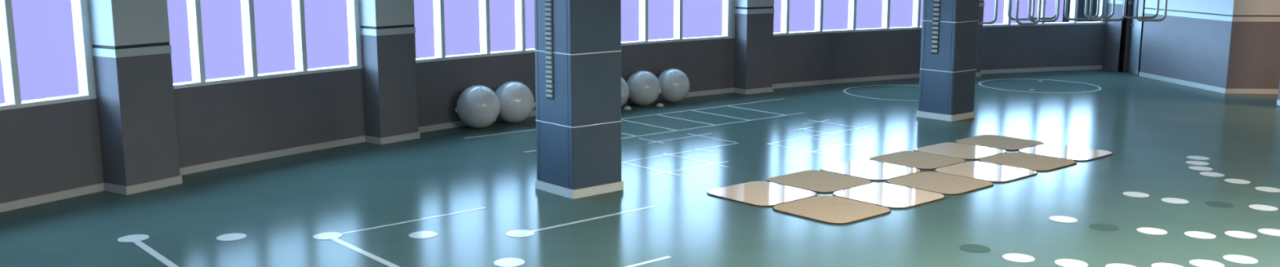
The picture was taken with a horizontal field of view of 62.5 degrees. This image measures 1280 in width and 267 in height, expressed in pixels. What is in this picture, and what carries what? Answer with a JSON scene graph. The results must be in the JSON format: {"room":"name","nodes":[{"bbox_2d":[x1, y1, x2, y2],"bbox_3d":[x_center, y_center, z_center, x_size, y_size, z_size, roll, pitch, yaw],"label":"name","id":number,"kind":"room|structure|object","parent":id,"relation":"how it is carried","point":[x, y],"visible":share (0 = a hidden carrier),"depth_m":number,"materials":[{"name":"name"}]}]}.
{"room":"sports hall","nodes":[
{"label":"sports hall","id":0,"kind":"room"},
{"bbox_2d":[0,98,103,203],"bbox_3d":[-6.613,0.345,9.945,0.329,1.000,3.847,5,11,26],"label":"wall","id":1,"kind":"structure","parent":0,"point":[53,148],"depth_m":10.79,"materials":[{"name":"grey paint"}]},
{"bbox_2d":[0,0,97,110],"bbox_3d":[-6.569,-1.108,9.687,0.219,1.950,3.158,5,11,26],"label":"window","id":2,"kind":"structure","parent":1,"relation":"in","point":[80,12],"depth_m":10.75,"materials":[{"name":"white paint"}]},
{"bbox_2d":[0,182,104,212],"bbox_3d":[-6.500,0.805,9.966,0.060,0.085,3.166,5,11,26],"label":"baseboard","id":3,"kind":"structure","parent":1,"relation":"attached to","point":[40,199],"depth_m":10.83,"materials":[{"name":"grey paint"}]},
{"bbox_2d":[88,0,182,195],"bbox_3d":[-5.429,-1.141,11.235,0.412,3.500,0.668,6,11,30],"label":"wall pillar","id":4,"kind":"structure","parent":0,"point":[131,50],"depth_m":11.18,"materials":[{"name":"grey paint"}]},
{"bbox_2d":[173,68,364,168],"bbox_3d":[-4.702,-0.191,13.108,0.322,1.000,3.666,7,12,34],"label":"wall","id":5,"kind":"structure","parent":0,"point":[215,122],"depth_m":13.04,"materials":[{"name":"grey paint"}]},
{"bbox_2d":[173,0,362,88],"bbox_3d":[-4.656,-1.643,12.849,0.213,1.950,2.973,7,12,34],"label":"window","id":6,"kind":"structure","parent":5,"relation":"in","point":[193,6],"depth_m":12.85,"materials":[{"name":"white paint"}]},
{"bbox_2d":[179,135,364,175],"bbox_3d":[-4.598,0.272,13.113,0.055,0.085,2.987,7,12,34],"label":"baseboard","id":7,"kind":"structure","parent":5,"relation":"attached to","point":[236,161],"depth_m":13.10,"materials":[{"name":"grey paint"}]},
{"bbox_2d":[359,0,420,144],"bbox_3d":[-3.393,-1.638,14.167,0.352,3.500,0.668,8,12,38],"label":"wall pillar","id":8,"kind":"structure","parent":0,"point":[388,28],"depth_m":14.14,"materials":[{"name":"grey paint"}]},
{"bbox_2d":[87,0,735,94],"bbox_3d":[-0.578,-1.768,11.940,7.988,2.500,37.682,8,12,38],"label":"wall","id":9,"kind":"structure","parent":0,"point":[733,2],"depth_m":19.18,"materials":[{"name":"grey paint"}]},
{"bbox_2d":[416,52,535,127],"bbox_3d":[-2.484,-0.653,15.841,0.316,1.000,3.476,9,13,42],"label":"wall","id":10,"kind":"structure","parent":0,"point":[440,84],"depth_m":15.46,"materials":[{"name":"grey paint"}]},
{"bbox_2d":[415,0,534,62],"bbox_3d":[-2.450,-2.103,15.564,0.209,1.950,2.816,9,13,42],"label":"window","id":11,"kind":"structure","parent":10,"relation":"in","point":[438,5],"depth_m":15.76,"materials":[{"name":"white paint"}]},
{"bbox_2d":[417,110,536,133],"bbox_3d":[-2.390,-0.188,15.832,0.050,0.085,2.798,9,13,42],"label":"baseboard","id":12,"kind":"structure","parent":10,"relation":"attached to","point":[459,123],"depth_m":15.36,"materials":[{"name":"grey paint"}]},
{"bbox_2d":[0,69,1279,266],"bbox_3d":[2.315,0.974,9.820,23.870,0.200,29.584,0,10,0],"label":"floor","id":13,"kind":"structure","parent":0,"point":[1150,127],"depth_m":10.89,"materials":[{"name":"plastic"}]},
{"bbox_2d":[117,234,149,242],"bbox_3d":[-4.534,0.936,9.433,0.256,0.003,0.256,0,10,0],"label":"dot","id":14,"kind":"object","parent":13,"relation":"on","point":[134,237],"visible":1,"depth_m":9.43,"materials":[{"name":"white paint"}]},
{"bbox_2d":[133,240,178,266],"bbox_3d":[-3.690,1.102,8.457,0.062,0.002,2.360,-8,13,-40],"label":"floor line","id":15,"kind":"object","parent":13,"relation":"on","point":[140,243],"depth_m":8.92,"materials":[{"name":"white paint"}]},
{"bbox_2d":[216,232,246,240],"bbox_3d":[-3.673,0.929,9.477,0.256,0.003,0.256,0,10,0],"label":"dot","id":16,"kind":"object","parent":13,"relation":"on","point":[235,236],"visible":1,"depth_m":9.46,"materials":[{"name":"white paint"}]},
{"bbox_2d":[312,231,342,239],"bbox_3d":[-2.819,0.923,9.514,0.256,0.003,0.256,0,10,0],"label":"dot","id":17,"kind":"object","parent":13,"relation":"on","point":[326,235],"visible":1,"depth_m":9.52,"materials":[{"name":"white paint"}]},
{"bbox_2d":[331,237,399,266],"bbox_3d":[-1.988,1.084,8.568,0.062,0.002,2.300,-8,13,-40],"label":"floor line","id":18,"kind":"object","parent":13,"relation":"on","point":[337,240],"depth_m":8.96,"materials":[{"name":"white paint"}]},
{"bbox_2d":[341,207,486,234],"bbox_3d":[-2.151,0.829,10.072,1.590,0.002,0.036,-8,13,-40],"label":"floor line","id":19,"kind":"object","parent":13,"relation":"on","point":[480,207],"depth_m":10.05,"materials":[{"name":"white paint"}]},
{"bbox_2d":[408,231,437,238],"bbox_3d":[-1.966,0.916,9.552,0.256,0.003,0.256,0,10,0],"label":"dot","id":20,"kind":"object","parent":13,"relation":"on","point":[419,234],"visible":1,"depth_m":9.54,"materials":[{"name":"white paint"}]},
{"bbox_2d":[455,84,500,128],"bbox_3d":[-2.365,-0.389,15.391,0.640,0.630,0.630,0,10,0],"label":"exercise ball","id":21,"kind":"object","parent":13,"relation":"on","point":[477,106],"visible":1,"depth_m":15.17,"materials":[{"name":"grey plastic"}]},
{"bbox_2d":[493,257,524,266],"bbox_3d":[-1.079,1.062,8.692,0.256,0.003,0.256,0,10,0],"label":"dot","id":22,"kind":"object","parent":13,"relation":"on","point":[504,262],"visible":1,"depth_m":8.68,"materials":[{"name":"white paint"}]},
{"bbox_2d":[494,81,535,123],"bbox_3d":[-1.900,-0.469,15.863,0.640,0.628,0.630,2,10,10],"label":"exercise ball","id":23,"kind":"object","parent":13,"relation":"on","point":[517,101],"visible":0.8,"depth_m":15.63,"materials":[{"name":"grey plastic"}]},
{"bbox_2d":[506,229,533,237],"bbox_3d":[-1.091,0.909,9.595,0.256,0.003,0.256,0,10,0],"label":"dot","id":24,"kind":"object","parent":13,"relation":"on","point":[518,233],"visible":1,"depth_m":9.60,"materials":[{"name":"white paint"}]},
{"bbox_2d":[533,0,623,198],"bbox_3d":[-0.662,-1.126,11.143,0.708,3.500,0.700,-8,13,-40],"label":"column","id":25,"kind":"structure","parent":13,"relation":"on","point":[578,42],"depth_m":11.01,"materials":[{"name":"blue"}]},
{"bbox_2d":[544,0,553,97],"bbox_3d":[-0.949,-1.458,10.889,0.019,2.179,0.100,-8,13,-40],"label":"grille","id":26,"kind":"object","parent":25,"relation":"attached to","point":[548,4],"depth_m":10.98,"materials":[{"name":"beige metal"}]},
{"bbox_2d":[531,205,656,231],"bbox_3d":[-0.441,0.817,10.143,1.570,0.002,0.040,-8,13,-40],"label":"floor line","id":27,"kind":"object","parent":13,"relation":"on","point":[651,206],"depth_m":10.14,"materials":[{"name":"white paint"}]},
{"bbox_2d":[621,77,629,106],"bbox_3d":[-0.463,-0.681,17.264,0.580,0.580,0.591,-6,11,-30],"label":"exercise ball","id":28,"kind":"object","parent":13,"relation":"on","point":[624,87],"visible":0.21,"depth_m":17.12,"materials":[{"name":"grey plastic"}]},
{"bbox_2d":[623,106,631,109],"bbox_3d":[-0.205,-0.424,17.332,0.110,0.050,0.095,-7,12,-34],"label":"wedge","id":29,"kind":"object","parent":13,"relation":"on","point":[625,107],"visible":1,"depth_m":17.30,"materials":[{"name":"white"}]},
{"bbox_2d":[464,98,804,152],"bbox_3d":[0.502,-0.185,16.057,6.433,0.003,1.439,-8,12,-39],"label":"floor marking","id":30,"kind":"object","parent":13,"relation":"on","point":[778,99],"visible":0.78,"depth_m":16.22,"materials":[{"name":"white paint"}]},
{"bbox_2d":[626,71,661,106],"bbox_3d":[0.054,-0.758,17.689,0.601,0.590,0.589,6,11,30],"label":"exercise ball","id":31,"kind":"object","parent":13,"relation":"on","point":[644,87],"visible":0.94,"depth_m":17.48,"materials":[{"name":"grey plastic"}]},
{"bbox_2d":[624,255,671,266],"bbox_3d":[-0.352,1.121,8.347,1.600,0.002,0.046,-8,13,-40],"label":"floor line","id":32,"kind":"object","parent":13,"relation":"on","point":[667,256],"depth_m":8.71,"materials":[{"name":"white paint"}]},
{"bbox_2d":[656,102,663,106],"bbox_3d":[0.335,-0.481,17.668,0.110,0.050,0.095,-7,12,-34],"label":"wedge","id":33,"kind":"object","parent":13,"relation":"on","point":[659,104],"visible":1,"depth_m":17.63,"materials":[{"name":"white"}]},
{"bbox_2d":[657,68,689,102],"bbox_3d":[0.570,-0.821,18.088,0.591,0.580,0.580,-3,10,-20],"label":"exercise ball","id":34,"kind":"object","parent":13,"relation":"on","point":[674,83],"visible":0.83,"depth_m":17.88,"materials":[{"name":"grey plastic"}]},
{"bbox_2d":[622,142,738,175],"bbox_3d":[0.767,0.314,13.112,2.300,0.002,1.160,-8,13,-40],"label":"hopscotch marking","id":35,"kind":"object","parent":13,"relation":"on","point":[663,171],"visible":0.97,"depth_m":12.90,"materials":[{"name":"white paint"}]},
{"bbox_2d":[638,133,735,142],"bbox_3d":[0.642,0.062,14.601,1.333,0.002,0.823,0,10,0],"label":"hopscotch marking","id":36,"kind":"object","parent":13,"relation":"on","point":[687,133],"visible":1,"depth_m":14.56,"materials":[{"name":"white paint"}]},
{"bbox_2d":[706,181,817,206],"bbox_3d":[1.294,0.633,11.187,0.924,0.016,0.924,-8,13,-40],"label":"floor mat","id":37,"kind":"object","parent":13,"relation":"on","point":[757,193],"visible":1,"depth_m":11.12,"materials":[{"name":"brown rubber"}]},
{"bbox_2d":[766,169,871,193],"bbox_3d":[2.004,0.531,11.793,0.924,0.016,0.924,-8,13,-40],"label":"floor mat","id":38,"kind":"object","parent":13,"relation":"on","point":[815,180],"visible":1,"depth_m":11.76,"materials":[{"name":"brown rubber"}]},
{"bbox_2d":[766,120,876,155],"bbox_3d":[2.648,0.035,14.759,1.278,0.003,2.927,4,10,23],"label":"hopscotch marking","id":39,"kind":"object","parent":13,"relation":"on","point":[846,144],"visible":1,"depth_m":14.56,"materials":[{"name":"white paint"}]},
{"bbox_2d":[772,195,890,224],"bbox_3d":[1.906,0.751,10.490,0.924,0.016,0.924,-8,13,-40],"label":"floor mat","id":40,"kind":"object","parent":13,"relation":"on","point":[828,209],"visible":1,"depth_m":10.44,"materials":[{"name":"brown rubber"}]},
{"bbox_2d":[820,160,921,181],"bbox_3d":[2.715,0.428,12.400,0.924,0.016,0.924,-8,13,-40],"label":"floor mat","id":41,"kind":"object","parent":13,"relation":"on","point":[870,170],"visible":1,"depth_m":12.34,"materials":[{"name":"brown rubber"}]},
{"bbox_2d":[843,84,918,101],"bbox_3d":[4.920,-0.758,19.446,2.305,0.002,2.305,0,10,0],"label":"circle marking","id":42,"kind":"object","parent":13,"relation":"on","point":[844,90],"visible":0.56,"depth_m":19.41,"materials":[{"name":"white paint"}]},
{"bbox_2d":[832,182,945,208],"bbox_3d":[2.616,0.649,11.097,0.924,0.016,0.924,-8,13,-40],"label":"floor mat","id":43,"kind":"object","parent":13,"relation":"on","point":[891,196],"visible":1,"depth_m":11.04,"materials":[{"name":"brown rubber"}]},
{"bbox_2d":[869,151,965,169],"bbox_3d":[3.425,0.325,13.007,0.924,0.016,0.924,-8,13,-40],"label":"floor mat","id":44,"kind":"object","parent":13,"relation":"on","point":[915,159],"visible":1,"depth_m":12.98,"materials":[{"name":"brown rubber"}]},
{"bbox_2d":[886,171,993,195],"bbox_3d":[3.327,0.546,11.704,0.924,0.016,0.924,-8,13,-40],"label":"floor mat","id":45,"kind":"object","parent":13,"relation":"on","point":[944,184],"visible":1,"depth_m":11.63,"materials":[{"name":"brown rubber"}]},
{"bbox_2d":[916,0,979,121],"bbox_3d":[4.782,-1.984,16.210,0.658,3.500,0.650,-8,13,-40],"label":"column","id":46,"kind":"structure","parent":13,"relation":"on","point":[949,28],"depth_m":16.12,"materials":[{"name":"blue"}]},
{"bbox_2d":[931,0,940,52],"bbox_3d":[4.514,-2.299,15.975,0.019,2.141,0.100,-8,13,-40],"label":"grille","id":47,"kind":"object","parent":46,"relation":"attached to","point":[935,4],"depth_m":16.09,"materials":[{"name":"beige metal"}]},
{"bbox_2d":[914,142,1006,159],"bbox_3d":[4.136,0.223,13.614,0.924,0.016,0.924,-8,13,-40],"label":"floor mat","id":48,"kind":"object","parent":13,"relation":"on","point":[964,151],"visible":1,"depth_m":13.58,"materials":[{"name":"brown rubber"}]},
{"bbox_2d":[959,244,990,252],"bbox_3d":[2.895,0.992,9.108,0.256,0.003,0.256,0,10,0],"label":"dot","id":49,"kind":"object","parent":13,"relation":"on","point":[968,247],"visible":1,"depth_m":9.09,"materials":[{"name":"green paint"}]},
{"bbox_2d":[934,161,1037,182],"bbox_3d":[4.037,0.443,12.310,0.924,0.016,0.924,-8,13,-40],"label":"floor mat","id":50,"kind":"object","parent":13,"relation":"on","point":[995,173],"visible":1,"depth_m":12.25,"materials":[{"name":"brown rubber"}]},
{"bbox_2d":[955,134,1044,151],"bbox_3d":[4.846,0.120,14.221,0.924,0.016,0.924,-8,13,-40],"label":"floor mat","id":51,"kind":"object","parent":13,"relation":"on","point":[1005,143],"visible":1,"depth_m":14.17,"materials":[{"name":"brown rubber"}]},
{"bbox_2d":[1002,253,1035,262],"bbox_3d":[3.170,1.039,8.825,0.256,0.003,0.256,0,10,0],"label":"dot","id":52,"kind":"object","parent":13,"relation":"on","point":[1017,257],"visible":1,"depth_m":8.82,"materials":[{"name":"white paint"}]},
{"bbox_2d":[978,151,1076,171],"bbox_3d":[4.748,0.341,12.917,0.924,0.016,0.924,-8,13,-40],"label":"floor mat","id":53,"kind":"object","parent":13,"relation":"on","point":[1035,162],"visible":1,"depth_m":12.88,"materials":[{"name":"brown rubber"}]},
{"bbox_2d":[977,79,1101,93],"bbox_3d":[7.740,-0.930,20.462,2.245,0.002,2.245,0,10,0],"label":"circle marking","id":54,"kind":"object","parent":13,"relation":"on","point":[980,82],"visible":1,"depth_m":20.12,"materials":[{"name":"white paint"}]},
{"bbox_2d":[1048,215,1077,222],"bbox_3d":[4.061,0.821,10.113,0.256,0.003,0.256,0,10,0],"label":"dot","id":55,"kind":"object","parent":13,"relation":"on","point":[1055,218],"visible":1,"depth_m":10.10,"materials":[{"name":"white paint"}]},
{"bbox_2d":[1017,143,1112,161],"bbox_3d":[5.458,0.238,13.524,0.924,0.016,0.924,-8,13,-40],"label":"floor mat","id":56,"kind":"object","parent":13,"relation":"on","point":[1077,153],"visible":1,"depth_m":13.46,"materials":[{"name":"brown rubber"}]},
{"bbox_2d":[1054,258,1088,266],"bbox_3d":[3.546,1.067,8.664,0.256,0.003,0.256,0,10,0],"label":"dot","id":57,"kind":"object","parent":13,"relation":"on","point":[1063,262],"visible":1,"depth_m":8.66,"materials":[{"name":"white paint"}]},
{"bbox_2d":[1088,223,1119,231],"bbox_3d":[4.324,0.871,9.820,0.256,0.003,0.256,0,10,0],"label":"dot","id":58,"kind":"object","parent":13,"relation":"on","point":[1097,226],"visible":1,"depth_m":9.80,"materials":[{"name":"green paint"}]},
{"bbox_2d":[1102,0,1133,71],"bbox_3d":[10.501,-3.115,22.895,0.369,3.500,0.540,-2,10,-12],"label":"wall pier","id":59,"kind":"object","parent":13,"relation":"on","point":[1113,28],"visible":0.72,"depth_m":22.95,"materials":[{"name":"grey paint"}]},
{"bbox_2d":[1105,262,1136,266],"bbox_3d":[3.909,1.089,8.534,0.256,0.003,0.256,0,10,0],"label":"dot","id":60,"kind":"object","parent":13,"relation":"on","point":[1113,264],"visible":1,"depth_m":8.59,"materials":[{"name":"white paint"}]},
{"bbox_2d":[1122,191,1149,197],"bbox_3d":[5.253,0.644,11.160,0.256,0.003,0.256,0,10,0],"label":"dot","id":61,"kind":"object","parent":13,"relation":"on","point":[1128,193],"visible":1,"depth_m":11.13,"materials":[{"name":"white paint"}]},
{"bbox_2d":[1136,226,1167,234],"bbox_3d":[4.703,0.895,9.680,0.256,0.003,0.256,0,10,0],"label":"dot","id":62,"kind":"object","parent":13,"relation":"on","point":[1148,230],"visible":1,"depth_m":9.68,"materials":[{"name":"white paint"}]},
{"bbox_2d":[1151,262,1183,266],"bbox_3d":[4.291,1.086,8.552,0.256,0.003,0.256,0,10,0],"label":"dot","id":63,"kind":"object","parent":13,"relation":"on","point":[1154,264],"visible":1,"depth_m":8.61,"materials":[{"name":"white paint"}]},
{"bbox_2d":[1161,197,1188,203],"bbox_3d":[5.520,0.693,10.873,0.256,0.003,0.256,0,10,0],"label":"dot","id":64,"kind":"object","parent":13,"relation":"on","point":[1173,200],"visible":1,"depth_m":10.88,"materials":[{"name":"white paint"}]},
{"bbox_2d":[1185,160,1208,164],"bbox_3d":[6.795,0.358,12.849,0.256,0.003,0.256,0,10,0],"label":"dot","id":65,"kind":"object","parent":13,"relation":"on","point":[1195,162],"visible":1,"depth_m":12.84,"materials":[{"name":"white paint"}]},
{"bbox_2d":[1186,155,1209,159],"bbox_3d":[6.977,0.303,13.174,0.256,0.003,0.256,0,10,0],"label":"dot","id":66,"kind":"object","parent":13,"relation":"on","point":[1199,157],"visible":1,"depth_m":13.15,"materials":[{"name":"white paint"}]},
{"bbox_2d":[1184,231,1216,238],"bbox_3d":[5.072,0.918,9.544,0.256,0.003,0.256,0,10,0],"label":"dot","id":67,"kind":"object","parent":13,"relation":"on","point":[1198,234],"visible":1,"depth_m":9.54,"materials":[{"name":"white paint"}]},
{"bbox_2d":[1188,165,1213,170],"bbox_3d":[6.663,0.413,12.524,0.256,0.003,0.256,0,10,0],"label":"dot","id":68,"kind":"object","parent":13,"relation":"on","point":[1194,167],"visible":1,"depth_m":12.50,"materials":[{"name":"white paint"}]},
{"bbox_2d":[1189,258,1224,266],"bbox_3d":[4.651,1.069,8.649,0.256,0.003,0.256,0,10,0],"label":"dot","id":69,"kind":"object","parent":13,"relation":"on","point":[1200,263],"visible":1,"depth_m":8.66,"materials":[{"name":"white paint"}]},
{"bbox_2d":[1199,172,1224,176],"bbox_3d":[6.612,0.471,12.182,0.256,0.003,0.256,0,10,0],"label":"dot","id":70,"kind":"object","parent":13,"relation":"on","point":[1209,174],"visible":1,"depth_m":12.17,"materials":[{"name":"white paint"}]},
{"bbox_2d":[1204,200,1233,207],"bbox_3d":[5.891,0.719,10.715,0.256,0.003,0.256,0,10,0],"label":"dot","id":71,"kind":"object","parent":13,"relation":"on","point":[1220,204],"visible":1,"depth_m":10.70,"materials":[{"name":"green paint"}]},
{"bbox_2d":[1224,178,1250,183],"bbox_3d":[6.695,0.534,11.812,0.256,0.003,0.256,0,10,0],"label":"dot","id":72,"kind":"object","parent":13,"relation":"on","point":[1232,180],"visible":1,"depth_m":11.82,"materials":[{"name":"white paint"}]},
{"bbox_2d":[1222,254,1257,263],"bbox_3d":[5.006,1.046,8.787,0.256,0.003,0.256,0,10,0],"label":"dot","id":73,"kind":"object","parent":13,"relation":"on","point":[1234,258],"visible":1,"depth_m":8.77,"materials":[{"name":"white paint"}]},
{"bbox_2d":[1224,231,1257,238],"bbox_3d":[5.447,0.916,9.556,0.256,0.003,0.256,0,10,0],"label":"dot","id":74,"kind":"object","parent":13,"relation":"on","point":[1242,234],"visible":1,"depth_m":9.54,"materials":[{"name":"white paint"}]},
{"bbox_2d":[1248,204,1278,210],"bbox_3d":[6.256,0.743,10.577,0.256,0.003,0.256,0,10,0],"label":"dot","id":75,"kind":"object","parent":13,"relation":"on","point":[1264,207],"visible":1,"depth_m":10.56,"materials":[{"name":"white paint"}]},
{"bbox_2d":[1254,186,1279,191],"bbox_3d":[6.800,0.604,11.399,0.256,0.003,0.256,0,10,0],"label":"dot","id":76,"kind":"object","parent":13,"relation":"on","point":[1262,188],"visible":1,"depth_m":11.41,"materials":[{"name":"white paint"}]},
{"bbox_2d":[1257,228,1279,235],"bbox_3d":[5.797,0.902,9.637,0.256,0.003,0.256,0,10,0],"label":"dot","id":77,"kind":"object","parent":13,"relation":"on","point":[1267,231],"visible":1,"depth_m":9.66,"materials":[{"name":"white paint"}]},
{"bbox_2d":[621,38,734,98],"bbox_3d":[0.287,-1.087,18.402,4.167,1.000,0.341,-8,12,-39],"label":"wall","id":78,"kind":"structure","parent":0,"point":[708,64],"depth_m":18.76,"materials":[{"name":"grey paint"}]},
{"bbox_2d":[621,0,731,45],"bbox_3d":[0.284,-2.532,18.098,3.426,1.950,0.227,-8,12,-39],"label":"window","id":79,"kind":"structure","parent":78,"relation":"in","point":[643,4],"depth_m":18.50,"materials":[{"name":"white paint"}]},
{"bbox_2d":[624,88,733,104],"bbox_3d":[0.367,-0.620,18.382,3.483,0.085,0.070,-8,12,-39],"label":"baseboard","id":80,"kind":"structure","parent":78,"relation":"attached to","point":[726,90],"depth_m":19.04,"materials":[{"name":"grey paint"}]},
{"bbox_2d":[733,0,774,94],"bbox_3d":[2.095,-2.491,19.205,0.668,3.500,0.352,-7,12,-34],"label":"wall pillar","id":81,"kind":"structure","parent":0,"point":[753,19],"depth_m":19.20,"materials":[{"name":"grey paint"}]},
{"bbox_2d":[772,31,853,84],"bbox_3d":[3.036,-1.420,20.367,2.664,1.000,0.293,-6,11,-31],"label":"wall","id":82,"kind":"structure","parent":0,"point":[798,58],"depth_m":20.41,"materials":[{"name":"grey paint"}]},
{"bbox_2d":[772,73,919,88],"bbox_3d":[4.297,-1.058,20.974,4.705,0.085,0.118,-5,11,-28],"label":"baseboard","id":83,"kind":"structure","parent":82,"relation":"attached to","point":[915,75],"depth_m":20.89,"materials":[{"name":"grey paint"}]},
{"bbox_2d":[773,0,921,35],"bbox_3d":[4.184,-2.970,20.687,4.526,1.950,0.268,-5,11,-29],"label":"window","id":84,"kind":"structure","parent":82,"relation":"in","point":[784,3],"depth_m":20.80,"materials":[{"name":"white paint"}]},
{"bbox_2d":[852,29,921,77],"bbox_3d":[5.388,-1.637,21.649,2.743,1.000,0.295,-5,11,-26],"label":"wall","id":85,"kind":"structure","parent":0,"point":[888,52],"depth_m":21.32,"materials":[{"name":"grey paint"}]},
{"bbox_2d":[975,0,984,76],"bbox_3d":[6.743,-2.919,21.736,0.668,3.500,0.352,-4,10,-23],"label":"wall pillar","id":86,"kind":"structure","parent":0,"point":[978,73],"depth_m":21.86,"materials":[{"name":"grey paint"}]},
{"bbox_2d":[980,25,1040,70],"bbox_3d":[7.613,-1.799,22.607,2.139,1.000,0.281,-4,10,-20],"label":"wall","id":87,"kind":"structure","parent":0,"point":[1005,47],"depth_m":22.59,"materials":[{"name":"grey paint"}]},
{"bbox_2d":[980,65,1102,74],"bbox_3d":[8.605,-1.380,22.871,3.465,0.085,0.070,-3,10,-18],"label":"baseboard","id":88,"kind":"structure","parent":87,"relation":"attached to","point":[1093,67],"depth_m":22.93,"materials":[{"name":"grey paint"}]},
{"bbox_2d":[1037,24,1105,67],"bbox_3d":[9.419,-1.902,23.215,1.697,1.000,0.273,-3,10,-16],"label":"wall","id":89,"kind":"structure","parent":0,"point":[1068,45],"depth_m":23.09,"materials":[{"name":"grey paint"}]},
{"bbox_2d":[982,0,1106,26],"bbox_3d":[8.666,-3.303,22.656,3.320,1.950,0.224,-3,10,-18],"label":"window","id":90,"kind":"structure","parent":89,"relation":"in","point":[1073,4],"depth_m":22.86,"materials":[{"name":"white paint"}]},
{"bbox_2d":[1139,0,1234,88],"bbox_3d":[10.688,-2.694,20.404,0.200,3.500,2.818,-1,10,-5],"label":"wall","id":91,"kind":"structure","parent":0,"point":[1193,50],"depth_m":20.35,"materials":[{"name":"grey paint"}]},
{"bbox_2d":[1117,0,1145,75],"bbox_3d":[10.517,-2.998,22.202,0.241,3.500,0.901,0,10,0],"label":"door","id":92,"kind":"structure","parent":91,"relation":"in","point":[1136,35],"depth_m":22.51,"materials":[{"name":"black paint"}]},
{"bbox_2d":[1138,71,1226,93],"bbox_3d":[10.582,-1.010,20.671,0.014,0.090,2.832,-1,10,-5],"label":"baseboard","id":93,"kind":"structure","parent":91,"relation":"attached to","point":[1200,86],"depth_m":20.51,"materials":[{"name":"grey paint"}]},
{"bbox_2d":[1144,7,1232,21],"bbox_3d":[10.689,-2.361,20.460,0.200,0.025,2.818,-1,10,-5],"label":"wall trim","id":94,"kind":"structure","parent":91,"relation":"attached to","point":[1144,7],"depth_m":20.26,"materials":[{"name":"grey paint"}]},
{"bbox_2d":[1226,0,1279,88],"bbox_3d":[12.366,-2.460,19.024,3.283,3.500,0.200,1,10,3],"label":"wall","id":95,"kind":"structure","parent":0,"point":[1254,56],"depth_m":19.15,"materials":[{"name":"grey paint"}]},
{"bbox_2d":[1226,88,1279,93],"bbox_3d":[12.355,-0.760,19.203,3.295,0.088,0.014,1,10,3],"label":"baseboard","id":96,"kind":"structure","parent":95,"relation":"attached to","point":[1228,91],"depth_m":19.26,"materials":[{"name":"grey paint"}]},
{"bbox_2d":[1231,16,1279,22],"bbox_3d":[12.366,-2.071,19.090,3.283,0.090,0.200,1,10,3],"label":"trim","id":97,"kind":"structure","parent":95,"relation":"attached to","point":[1235,19],"depth_m":19.06,"materials":[{"name":"grey paint"}]},
{"bbox_2d":[1232,15,1279,17],"bbox_3d":[12.366,-2.127,19.080,3.283,0.025,0.200,1,10,3],"label":"trim","id":98,"kind":"structure","parent":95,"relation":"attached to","point":[1233,15],"depth_m":19.04,"materials":[{"name":"grey paint"}]},
{"bbox_2d":[1276,82,1279,105],"bbox_3d":[11.100,-2.159,17.245,0.648,3.500,0.614,0,10,-1],"label":"wall pillar","id":99,"kind":"structure","parent":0,"point":[1278,99],"depth_m":17.77,"materials":[{"name":"grey paint"}]},
{"bbox_3d":[2.315,-2.674,9.203,23.870,0.200,29.584,0,10,0],"label":"ceiling","id":100,"kind":"structure","parent":0,"visible":0},
{"bbox_2d":[977,0,998,24],"bbox_3d":[5.572,-2.873,17.334,0.504,2.119,0.740,0,10,0],"label":"frame","id":101,"kind":"object","parent":100,"relation":"hanging from","point":[996,1],"visible":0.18,"depth_m":17.15,"materials":[{"name":"silver metal"}]},
{"bbox_2d":[1008,0,1041,25],"bbox_3d":[6.438,-2.894,17.457,0.481,2.119,1.480,2,10,14],"label":"frame","id":102,"kind":"object","parent":100,"relation":"hanging from","point":[1016,19],"visible":0.94,"depth_m":17.00,"materials":[{"name":"silver metal"}]},
{"bbox_2d":[1027,0,1059,22],"bbox_3d":[6.904,-2.969,17.901,0.534,2.119,1.055,3,10,20],"label":"frame","id":103,"kind":"object","parent":100,"relation":"hanging from","point":[1055,16],"visible":0.95,"depth_m":17.69,"materials":[{"name":"silver metal"}]},
{"bbox_2d":[1064,0,1104,20],"bbox_3d":[7.726,-3.031,18.265,0.781,2.119,0.470,0,10,0],"label":"frame","id":104,"kind":"object","parent":100,"relation":"hanging from","point":[1087,18],"visible":0.88,"depth_m":18.23,"materials":[{"name":"silver metal"}]},
{"bbox_2d":[1084,0,1126,21],"bbox_3d":[8.070,-3.029,18.250,0.800,2.119,0.880,0,10,0],"label":"frame","id":105,"kind":"object","parent":100,"relation":"hanging from","point":[1104,18],"visible":0.86,"depth_m":18.01,"materials":[{"name":"silver metal"}]},
{"bbox_2d":[1121,0,1167,22],"bbox_3d":[8.822,-3.016,18.177,0.787,2.119,0.850,0,10,0],"label":"frame","id":106,"kind":"object","parent":100,"relation":"hanging from","point":[1138,18],"visible":0.9,"depth_m":17.96,"materials":[{"name":"silver metal"}]},
{"label":"outside","id":107,"kind":"structure","parent":0,"visible":0},
{"bbox_2d":[1062,0,1097,22],"bbox_3d":[16.131,-1.279,29.478,8.100,5.680,5.160,4,10,23],"label":"building","id":108,"kind":"structure","parent":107,"point":[1081,6],"depth_m":28.26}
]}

